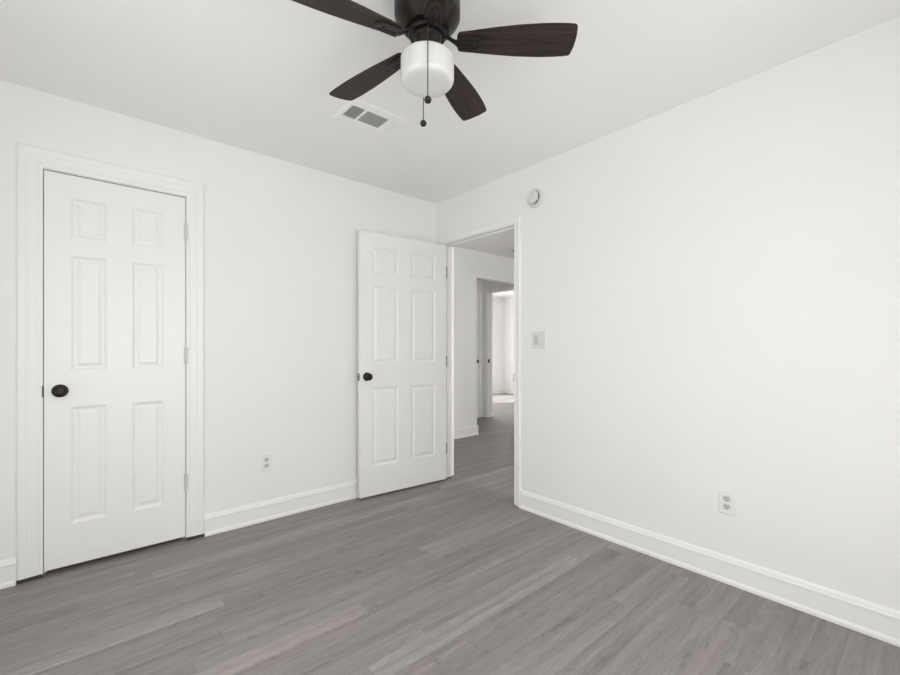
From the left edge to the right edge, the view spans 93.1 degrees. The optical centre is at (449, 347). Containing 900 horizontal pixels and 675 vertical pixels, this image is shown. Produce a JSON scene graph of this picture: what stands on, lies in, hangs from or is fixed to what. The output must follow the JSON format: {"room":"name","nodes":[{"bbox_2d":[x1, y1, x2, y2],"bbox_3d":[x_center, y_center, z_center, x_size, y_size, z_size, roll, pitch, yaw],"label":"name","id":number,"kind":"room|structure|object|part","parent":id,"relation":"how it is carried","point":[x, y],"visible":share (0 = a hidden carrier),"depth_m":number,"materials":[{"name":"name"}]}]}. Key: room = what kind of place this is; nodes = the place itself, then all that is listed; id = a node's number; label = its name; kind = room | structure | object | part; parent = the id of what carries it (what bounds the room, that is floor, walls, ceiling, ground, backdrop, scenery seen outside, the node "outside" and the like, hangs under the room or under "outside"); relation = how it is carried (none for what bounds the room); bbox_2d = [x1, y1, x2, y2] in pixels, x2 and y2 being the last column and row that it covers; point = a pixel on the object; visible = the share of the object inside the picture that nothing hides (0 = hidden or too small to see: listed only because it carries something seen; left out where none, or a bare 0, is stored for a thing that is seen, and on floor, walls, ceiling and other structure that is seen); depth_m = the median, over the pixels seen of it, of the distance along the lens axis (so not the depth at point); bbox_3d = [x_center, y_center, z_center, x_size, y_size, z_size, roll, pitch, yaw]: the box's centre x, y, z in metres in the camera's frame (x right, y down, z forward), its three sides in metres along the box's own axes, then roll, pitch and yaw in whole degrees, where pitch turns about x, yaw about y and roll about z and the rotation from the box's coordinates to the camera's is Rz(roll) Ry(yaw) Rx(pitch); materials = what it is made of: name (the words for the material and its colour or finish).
{"room":"empty bedroom","nodes":[
{"label":"empty bedroom","id":0,"kind":"room"},
{"bbox_2d":[0,80,435,560],"bbox_3d":[-1.314,-0.068,2.848,3.060,2.440,0.100,0,0,-41],"label":"wall","id":1,"kind":"structure","parent":0,"point":[281,237],"depth_m":2.81,"materials":[{"name":"white paint"}]},
{"bbox_2d":[16,142,203,584],"bbox_3d":[-1.841,0.074,2.378,0.810,2.155,0.118,0,0,-41],"label":"door frame","id":2,"kind":"structure","parent":1,"relation":"attached to","point":[31,161],"depth_m":2.13,"materials":[{"name":"paint"}]},
{"bbox_2d":[43,170,187,571],"bbox_3d":[-1.807,0.115,2.347,0.629,2.026,0.086,0,0,-41],"label":"door","id":3,"kind":"structure","parent":1,"relation":"in","point":[116,354],"depth_m":2.32,"materials":[{"name":"wood"}]},
{"bbox_3d":[-1.986,0.220,2.168,0.055,0.055,0.051,0,0,-41],"label":"knob","id":4,"kind":"part","parent":3,"relation":"part of","materials":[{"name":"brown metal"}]},
{"bbox_2d":[0,480,357,588],"bbox_3d":[-1.236,1.087,2.835,2.960,0.130,0.021,0,0,-41],"label":"baseboard","id":5,"kind":"structure","parent":1,"relation":"attached to","point":[246,515],"depth_m":2.84,"materials":[{"name":"paint"}]},
{"bbox_2d":[261,453,271,471],"bbox_3d":[-1.228,0.767,2.851,0.072,0.117,0.009,0,0,-41],"label":"wall outlet","id":6,"kind":"object","parent":1,"relation":"attached to","point":[266,459],"visible":1,"depth_m":2.85,"materials":[{"name":"white plastic"}]},
{"bbox_2d":[0,393,899,674],"bbox_3d":[0.673,1.152,5.029,9.200,0.001,8.463,0,0,-41],"label":"floor","id":7,"kind":"structure","parent":0,"point":[448,576],"depth_m":1.92,"materials":[{"name":"grey laminate"}]},
{"bbox_2d":[0,0,899,297],"bbox_3d":[0.682,-1.338,5.049,8.960,0.100,8.090,0,0,-41],"label":"ceiling","id":8,"kind":"structure","parent":0,"point":[257,76],"depth_m":1.97,"materials":[{"name":"paint"}]},
{"bbox_2d":[333,98,407,136],"bbox_3d":[-0.444,-1.284,2.389,0.344,0.008,0.237,0,0,-41],"label":"ceiling vent","id":9,"kind":"object","parent":8,"relation":"in","point":[357,112],"visible":1,"depth_m":2.38,"materials":[{"name":"metal"}]},
{"bbox_2d":[292,0,577,126],"bbox_3d":[-0.105,-1.046,1.508,0.994,0.483,0.994,0,0,-41],"label":"ceiling fan","id":10,"kind":"object","parent":8,"relation":"hanging from","point":[427,66],"visible":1,"depth_m":1.47,"materials":[{"name":"brown wood"}]},
{"bbox_3d":[-0.350,-1.079,1.348,0.416,0.006,0.128,0,12,-30],"label":"blade","id":11,"kind":"part","parent":10,"relation":"part of","materials":[{"name":"brown wood"}]},
{"bbox_3d":[-0.319,-1.079,1.705,0.416,0.006,0.128,0,12,40],"label":"blade","id":12,"kind":"part","parent":10,"relation":"part of","materials":[{"name":"brown wood"}]},
{"bbox_3d":[-0.154,-1.087,1.460,0.072,0.042,0.035,0,6,-30],"label":"bracket arm","id":13,"kind":"part","parent":10,"relation":"part of","materials":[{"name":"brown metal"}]},
{"bbox_3d":[-0.080,-0.977,1.504,0.188,0.098,0.188,0,0,-41],"label":"lamp shade","id":14,"kind":"part","parent":10,"relation":"part of","materials":[{"name":"white glass"}]},
{"bbox_3d":[-0.072,-0.956,1.429,0.004,0.257,0.062,0,0,1],"label":"pull chain","id":15,"kind":"part","parent":10,"relation":"part of","materials":[{"name":"brown metal"}]},
{"bbox_3d":[-0.059,-1.087,1.421,0.035,0.042,0.072,6,-1,-13],"label":"bracket arm","id":16,"kind":"part","parent":10,"relation":"part of","materials":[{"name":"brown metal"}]},
{"bbox_3d":[-0.007,-1.079,1.201,0.128,0.006,0.416,12,-3,-13],"label":"blade","id":17,"kind":"part","parent":10,"relation":"part of","materials":[{"name":"brown wood"}]},
{"bbox_3d":[0.006,-1.087,1.503,0.072,0.042,0.035,0,-6,1],"label":"bracket arm","id":18,"kind":"part","parent":10,"relation":"part of","materials":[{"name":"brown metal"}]},
{"bbox_3d":[0.039,-1.079,1.793,0.128,0.006,0.416,-13,-5,22],"label":"blade","id":19,"kind":"part","parent":10,"relation":"part of","materials":[{"name":"brown wood"}]},
{"bbox_3d":[0.232,-1.079,1.498,0.416,0.006,0.128,0,-12,1],"label":"blade","id":20,"kind":"part","parent":10,"relation":"part of","materials":[{"name":"brown wood"}]},
{"bbox_2d":[477,279,481,417],"bbox_3d":[0.139,-0.068,6.270,1.720,2.440,0.955,0,0,-41],"label":"wall","id":21,"kind":"structure","parent":0,"point":[479,282],"depth_m":7.08,"materials":[{"name":"white paint"}]},
{"bbox_2d":[477,295,478,416],"bbox_3d":[0.236,0.128,6.838,0.660,2.020,0.086,0,0,-41],"label":"door","id":22,"kind":"structure","parent":21,"relation":"in","point":[477,295],"depth_m":7.04,"materials":[{"name":"wood"}]},
{"bbox_2d":[477,291,481,416],"bbox_3d":[0.234,0.101,6.840,0.780,2.090,0.017,0,0,-41],"label":"door frame","id":23,"kind":"structure","parent":21,"relation":"attached to","point":[478,292],"depth_m":7.07,"materials":[{"name":"paint"}]},
{"bbox_2d":[454,247,513,428],"bbox_3d":[0.171,-0.068,5.585,2.570,2.440,0.120,0,0,-41],"label":"wall","id":24,"kind":"structure","parent":0,"point":[470,266],"depth_m":5.57,"materials":[{"name":"white paint"}]},
{"bbox_2d":[454,425,478,438],"bbox_3d":[-0.229,1.087,5.225,1.494,0.130,0.141,0,0,-41],"label":"baseboard","id":25,"kind":"structure","parent":24,"relation":"attached to","point":[462,432],"depth_m":5.51,"materials":[{"name":"paint"}]},
{"bbox_2d":[482,280,512,417],"bbox_3d":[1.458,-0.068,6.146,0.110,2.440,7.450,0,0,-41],"label":"doorway","id":26,"kind":"structure","parent":24,"relation":"in","point":[485,284],"depth_m":7.08,"materials":[{"name":"white paint"}]},
{"bbox_2d":[485,285,513,416],"bbox_3d":[0.949,0.086,6.721,0.128,2.108,1.005,0,0,-41],"label":"door frame","id":27,"kind":"structure","parent":24,"relation":"attached to","point":[488,292],"depth_m":7.04,"materials":[{"name":"paint"}]},
{"bbox_2d":[505,297,513,389],"bbox_3d":[3.818,-0.068,8.194,0.100,2.440,7.450,0,0,-41],"label":"wall","id":28,"kind":"structure","parent":0,"point":[509,301],"depth_m":10.78,"materials":[{"name":"white paint"}]},
{"bbox_2d":[492,296,504,389],"bbox_3d":[0.232,-0.068,9.948,3.020,2.440,0.100,0,0,-41],"label":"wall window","id":29,"kind":"structure","parent":28,"relation":"in","point":[498,303],"depth_m":10.74,"materials":[{"name":"white paint"}]},
{"bbox_2d":[492,389,513,393],"bbox_3d":[2.695,1.102,7.154,2.960,0.100,7.350,0,0,-41],"label":"baseboard","id":30,"kind":"structure","parent":28,"relation":"attached to","point":[501,390],"depth_m":10.74,"materials":[{"name":"paint"}]},
{"bbox_2d":[436,17,899,610],"bbox_3d":[0.726,-0.068,2.926,0.125,2.440,4.825,0,0,-41],"label":"wall","id":31,"kind":"structure","parent":0,"point":[711,280],"depth_m":2.06,"materials":[{"name":"white paint"}]},
{"bbox_2d":[438,214,520,506],"bbox_3d":[0.247,0.091,3.467,0.143,2.113,0.936,0,0,-41],"label":"door frame","id":32,"kind":"structure","parent":31,"relation":"attached to","point":[513,223],"depth_m":3.26,"materials":[{"name":"paint"}]},
{"bbox_2d":[357,230,446,497],"bbox_3d":[-0.367,0.123,3.478,0.831,2.030,0.137,0,0,-37],"label":"door","id":33,"kind":"structure","parent":32,"relation":"attached to","point":[402,358],"depth_m":3.43,"materials":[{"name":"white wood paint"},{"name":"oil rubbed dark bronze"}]},
{"bbox_3d":[-0.619,0.219,3.235,0.055,0.055,0.051,0,0,-37],"label":"knob","id":34,"kind":"part","parent":33,"relation":"part of","materials":[{"name":"black metal"}]},
{"bbox_2d":[527,188,542,207],"bbox_3d":[0.582,-1.046,2.964,0.044,0.130,0.130,0,0,-41],"label":"smoke detector","id":35,"kind":"object","parent":31,"relation":"attached to","point":[535,197],"visible":1,"depth_m":2.94,"materials":[{"name":"plastic"}]},
{"bbox_2d":[532,331,545,347],"bbox_3d":[0.611,-0.057,2.949,0.020,0.117,0.118,0,0,-41],"label":"light switch","id":36,"kind":"object","parent":31,"relation":"attached to","point":[538,337],"visible":1,"depth_m":2.95,"materials":[{"name":"plastic"}]},
{"bbox_2d":[519,490,899,646],"bbox_3d":[1.345,1.087,2.101,0.021,0.130,2.567,0,0,-41],"label":"baseboard","id":37,"kind":"structure","parent":31,"relation":"attached to","point":[874,620],"depth_m":2.05,"materials":[{"name":"paint"}]},
{"bbox_2d":[719,489,735,516],"bbox_3d":[1.360,0.760,2.094,0.009,0.117,0.072,0,0,-41],"label":"wall outlet","id":38,"kind":"object","parent":31,"relation":"attached to","point":[727,499],"visible":1,"depth_m":2.09,"materials":[{"name":"white plastic"}]},
{"bbox_2d":[723,503,730,509],"bbox_3d":[1.358,0.779,2.092,0.002,0.028,0.034,0,0,-41],"label":"receptacle","id":39,"kind":"object","parent":38,"relation":"attached to","point":[726,506],"depth_m":2.09,"materials":[{"name":"plastic"}]},
{"bbox_2d":[723,495,730,501],"bbox_3d":[1.358,0.741,2.092,0.002,0.028,0.034,0,0,-41],"label":"receptacle","id":40,"kind":"object","parent":38,"relation":"attached to","point":[726,498],"depth_m":2.09,"materials":[{"name":"plastic"}]}
]}

